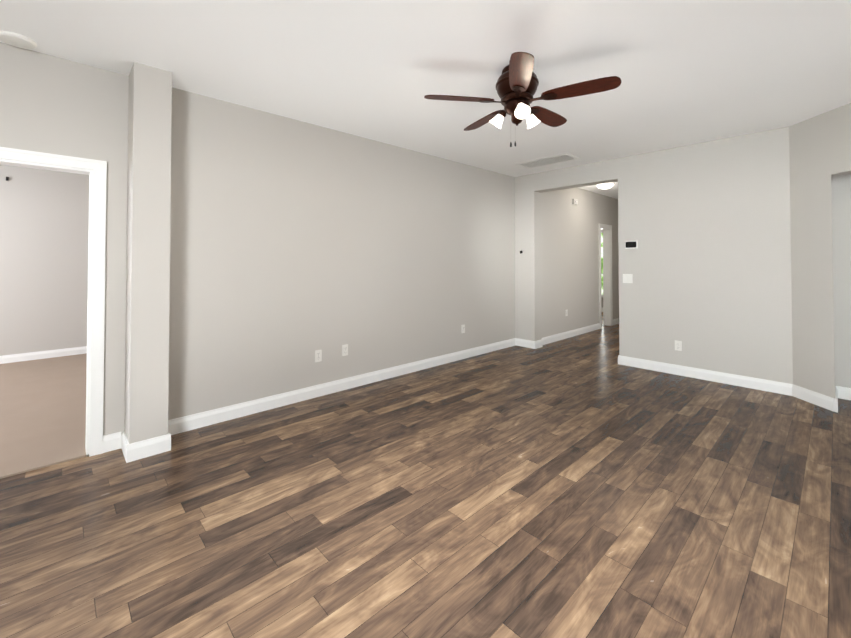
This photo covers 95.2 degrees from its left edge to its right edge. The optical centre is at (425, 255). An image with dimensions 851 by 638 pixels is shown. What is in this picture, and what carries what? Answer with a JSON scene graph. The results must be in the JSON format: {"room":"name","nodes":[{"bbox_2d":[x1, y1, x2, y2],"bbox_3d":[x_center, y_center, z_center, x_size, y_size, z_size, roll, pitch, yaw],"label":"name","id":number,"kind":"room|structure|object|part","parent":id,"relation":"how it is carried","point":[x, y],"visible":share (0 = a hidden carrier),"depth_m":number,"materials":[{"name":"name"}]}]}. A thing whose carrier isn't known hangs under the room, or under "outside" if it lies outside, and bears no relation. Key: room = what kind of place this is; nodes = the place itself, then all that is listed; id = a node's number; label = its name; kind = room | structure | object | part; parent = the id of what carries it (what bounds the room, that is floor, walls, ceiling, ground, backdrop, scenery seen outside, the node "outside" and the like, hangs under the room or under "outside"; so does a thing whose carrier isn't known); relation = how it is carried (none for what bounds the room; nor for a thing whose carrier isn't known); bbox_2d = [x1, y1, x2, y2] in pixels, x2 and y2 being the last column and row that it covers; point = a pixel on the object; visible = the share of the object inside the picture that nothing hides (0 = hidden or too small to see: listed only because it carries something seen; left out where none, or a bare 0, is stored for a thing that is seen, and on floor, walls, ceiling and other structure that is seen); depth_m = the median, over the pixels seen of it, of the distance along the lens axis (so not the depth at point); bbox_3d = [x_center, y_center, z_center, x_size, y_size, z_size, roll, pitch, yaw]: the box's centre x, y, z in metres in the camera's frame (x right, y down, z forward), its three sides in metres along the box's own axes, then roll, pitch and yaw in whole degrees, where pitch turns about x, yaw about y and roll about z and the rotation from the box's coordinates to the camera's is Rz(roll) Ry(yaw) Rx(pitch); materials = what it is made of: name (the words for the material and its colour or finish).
{"room":"empty living room","nodes":[
{"label":"empty living room","id":0,"kind":"room"},
{"bbox_2d":[0,353,88,478],"bbox_3d":[-2.970,1.462,4.844,8.710,0.112,4.050,1,-1,-43],"label":"floor","id":1,"kind":"structure","parent":0,"point":[42,413],"depth_m":3.39,"materials":[{"name":"beige carpet"}]},
{"bbox_2d":[0,165,88,355],"bbox_3d":[-5.353,0.081,5.313,5.860,2.790,0.130,1,-1,-43],"label":"wall","id":2,"kind":"structure","parent":0,"point":[44,221],"depth_m":5.31,"materials":[{"name":"beige paint"}]},
{"bbox_2d":[124,62,171,443],"bbox_3d":[-2.006,0.039,2.807,0.220,2.790,0.290,1,-1,-43],"label":"column","id":3,"kind":"structure","parent":0,"point":[148,260],"depth_m":2.70,"materials":[{"name":"beige paint"}]},
{"bbox_2d":[0,42,514,435],"bbox_3d":[-1.478,0.052,3.581,8.310,2.790,0.130,1,-1,-43],"label":"wall","id":4,"kind":"structure","parent":0,"point":[295,245],"depth_m":3.61,"materials":[{"name":"beige paint"}]},
{"bbox_2d":[0,147,106,456],"bbox_3d":[-2.669,0.355,2.433,1.010,2.045,0.154,1,-1,-43],"label":"door frame","id":5,"kind":"structure","parent":4,"relation":"attached to","point":[98,168],"depth_m":2.69,"materials":[{"name":"white wood"}]},
{"bbox_2d":[315,350,321,361],"bbox_3d":[-1.064,1.002,3.861,0.072,0.116,0.010,1,-1,-43],"label":"electrical outlet","id":6,"kind":"object","parent":4,"relation":"attached to","point":[318,355],"visible":1,"depth_m":3.86,"materials":[{"name":"white plastic"}]},
{"bbox_2d":[342,344,347,355],"bbox_3d":[-0.842,0.995,4.071,0.072,0.116,0.010,1,-1,-43],"label":"electrical outlet","id":7,"kind":"object","parent":4,"relation":"attached to","point":[345,350],"visible":1,"depth_m":4.07,"materials":[{"name":"white plastic"}]},
{"bbox_2d":[461,324,464,332],"bbox_3d":[0.520,1.017,5.359,0.072,0.116,0.010,1,-1,-43],"label":"electrical outlet","id":8,"kind":"object","parent":4,"relation":"attached to","point":[462,328],"visible":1,"depth_m":5.36,"materials":[{"name":"white plastic"}]},
{"bbox_2d":[0,312,850,637],"bbox_3d":[2.155,1.445,3.463,13.460,0.100,11.760,1,-1,-43],"label":"floor","id":9,"kind":"structure","parent":0,"point":[582,486],"depth_m":2.03,"materials":[{"name":"brown wood"}]},
{"bbox_2d":[0,0,850,198],"bbox_3d":[1.925,-1.361,3.754,13.460,0.120,12.430,1,-1,-43],"label":"ceiling","id":10,"kind":"structure","parent":0,"point":[689,72],"depth_m":2.62,"materials":[{"name":"white paint"}]},
{"bbox_2d":[0,31,36,48],"bbox_3d":[-2.503,-1.312,2.380,0.176,0.024,0.176,1,-1,-43],"label":"disc","id":11,"kind":"object","parent":10,"relation":"attached to","point":[16,40],"visible":0.98,"depth_m":2.36,"materials":[{"name":"white plastic"}]},
{"bbox_2d":[424,52,620,146],"bbox_3d":[0.689,-1.041,2.793,1.212,0.552,1.266,1,-1,-43],"label":"ceiling fan","id":12,"kind":"object","parent":10,"relation":"hanging from","point":[517,83],"visible":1,"depth_m":2.65,"materials":[{"name":"brown wood"}]},
{"bbox_3d":[0.237,-1.088,2.701,0.494,0.035,0.138,0,-1,-7],"label":"blade","id":13,"kind":"part","parent":12,"relation":"part of","materials":[{"name":"brown wood"}]},
{"bbox_3d":[0.470,-1.081,3.130,0.138,0.035,0.494,0,-1,-25],"label":"blade","id":14,"kind":"part","parent":12,"relation":"part of","materials":[{"name":"brown wood"}]},
{"bbox_3d":[0.517,-0.975,2.827,0.104,0.117,0.112,1,-1,-43],"label":"lamp shade","id":15,"kind":"part","parent":12,"relation":"part of","materials":[{"name":"white glass"}]},
{"bbox_2d":[498,110,505,116],"bbox_3d":[0.559,-1.022,2.804,0.059,0.055,0.069,1,-1,-43],"label":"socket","id":16,"kind":"object","parent":12,"relation":"attached to","point":[501,113],"depth_m":2.79,"materials":[{"name":"white glass"}]},
{"bbox_3d":[0.573,-1.094,2.348,0.138,0.035,0.494,0,-1,10],"label":"blade","id":17,"kind":"part","parent":12,"relation":"part of","materials":[{"name":"brown wood"}]},
{"bbox_3d":[0.646,-0.979,2.597,0.104,0.117,0.105,1,-1,-43],"label":"lamp shade","id":18,"kind":"part","parent":12,"relation":"part of","materials":[{"name":"white glass"}]},
{"bbox_3d":[0.780,-0.975,2.824,0.113,0.117,0.104,1,-1,-43],"label":"lamp shade","id":19,"kind":"part","parent":12,"relation":"part of","materials":[{"name":"white glass"}]},
{"bbox_3d":[0.949,-1.082,3.041,0.494,0.035,0.138,1,-1,-43],"label":"blade","id":20,"kind":"part","parent":12,"relation":"part of","materials":[{"name":"brown wood"}]},
{"bbox_3d":[1.013,-1.091,2.558,0.494,0.035,0.138,-1,-1,28],"label":"blade","id":21,"kind":"part","parent":12,"relation":"part of","materials":[{"name":"brown wood"}]},
{"bbox_2d":[516,153,578,168],"bbox_3d":[1.638,-1.269,5.257,0.350,0.012,0.750,1,-1,-43],"label":"ceiling vent","id":22,"kind":"object","parent":10,"relation":"in","point":[555,159],"visible":1,"depth_m":5.21,"materials":[{"name":"white metal"}]},
{"bbox_2d":[541,188,618,337],"bbox_3d":[3.207,0.120,7.612,4.060,2.790,0.130,1,-1,-43],"label":"wall","id":23,"kind":"structure","parent":0,"point":[569,256],"depth_m":7.03,"materials":[{"name":"beige paint"}]},
{"bbox_2d":[572,199,577,204],"bbox_3d":[2.712,-0.965,7.048,0.150,0.100,0.036,1,-1,-43],"label":"door chime","id":24,"kind":"object","parent":23,"relation":"attached to","point":[574,201],"visible":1,"depth_m":7.02,"materials":[{"name":"white plastic"}]},
{"bbox_2d":[597,183,613,188],"bbox_3d":[3.130,-1.192,6.770,0.270,0.075,0.270,1,-1,-43],"label":"recessed light","id":25,"kind":"object","parent":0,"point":[605,186],"visible":1,"depth_m":6.69,"materials":[{"name":"white glass"}]},
{"bbox_2d":[515,127,792,383],"bbox_3d":[2.581,0.079,5.190,0.200,2.790,3.370,1,-1,-43],"label":"wall","id":26,"kind":"structure","parent":0,"point":[706,263],"depth_m":4.46,"materials":[{"name":"beige paint"}]},
{"bbox_2d":[623,274,632,282],"bbox_3d":[2.603,0.301,5.007,0.014,0.118,0.118,1,-1,-43],"label":"double light switch","id":27,"kind":"object","parent":26,"relation":"attached to","point":[627,278],"visible":1,"depth_m":5.00,"materials":[{"name":"white plastic"}]},
{"bbox_2d":[625,241,637,248],"bbox_3d":[2.633,-0.135,4.974,0.026,0.100,0.150,1,-1,-43],"label":"thermostat","id":28,"kind":"object","parent":26,"relation":"attached to","point":[631,244],"visible":1,"depth_m":4.97,"materials":[{"name":"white plastic"}]},
{"bbox_2d":[675,340,681,350],"bbox_3d":[2.986,1.069,4.593,0.010,0.116,0.072,1,-1,-43],"label":"electrical outlet","id":29,"kind":"object","parent":26,"relation":"attached to","point":[678,345],"visible":1,"depth_m":4.59,"materials":[{"name":"white plastic"}]},
{"bbox_2d":[789,103,850,397],"bbox_3d":[3.670,-0.002,0.385,5.341,2.790,5.110,1,-1,-43],"label":"wall","id":30,"kind":"structure","parent":0,"point":[819,150],"depth_m":3.65,"materials":[{"name":"beige paint"}]},
{"bbox_2d":[0,308,850,462],"bbox_3d":[1.779,1.339,3.571,13.600,0.115,12.170,1,-1,-43],"label":"baseboard","id":31,"kind":"structure","parent":30,"relation":"attached to","point":[143,448],"depth_m":3.99,"materials":[{"name":"white wood"}]},
{"bbox_2d":[832,174,850,387],"bbox_3d":[5.609,0.030,2.287,0.130,2.790,5.270,1,-1,-43],"label":"wall","id":32,"kind":"structure","parent":0,"point":[841,204],"depth_m":3.81,"materials":[{"name":"beige paint"}]},
{"bbox_3d":[2.863,0.155,9.723,3.860,2.790,3.670,1,-1,-43],"label":"wall","id":33,"kind":"structure","parent":0,"visible":0},
{"bbox_2d":[601,227,609,325],"bbox_3d":[3.640,0.456,8.016,0.472,2.031,0.130,1,-1,-43],"label":"door","id":34,"kind":"structure","parent":33,"relation":"attached to","point":[606,281],"depth_m":8.16,"materials":[{"name":"white wood"}]},
{"bbox_2d":[599,223,612,328],"bbox_3d":[3.693,0.420,7.960,0.610,2.100,0.024,1,-1,-43],"label":"door frame","id":35,"kind":"structure","parent":33,"relation":"attached to","point":[611,302],"depth_m":7.98,"materials":[{"name":"white wood"}]},
{"label":"outside","id":36,"kind":"structure","parent":0,"visible":0},
{"bbox_2d":[601,233,602,294],"bbox_3d":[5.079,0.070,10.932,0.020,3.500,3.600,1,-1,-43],"label":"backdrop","id":37,"kind":"structure","parent":36,"point":[602,263],"depth_m":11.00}
]}

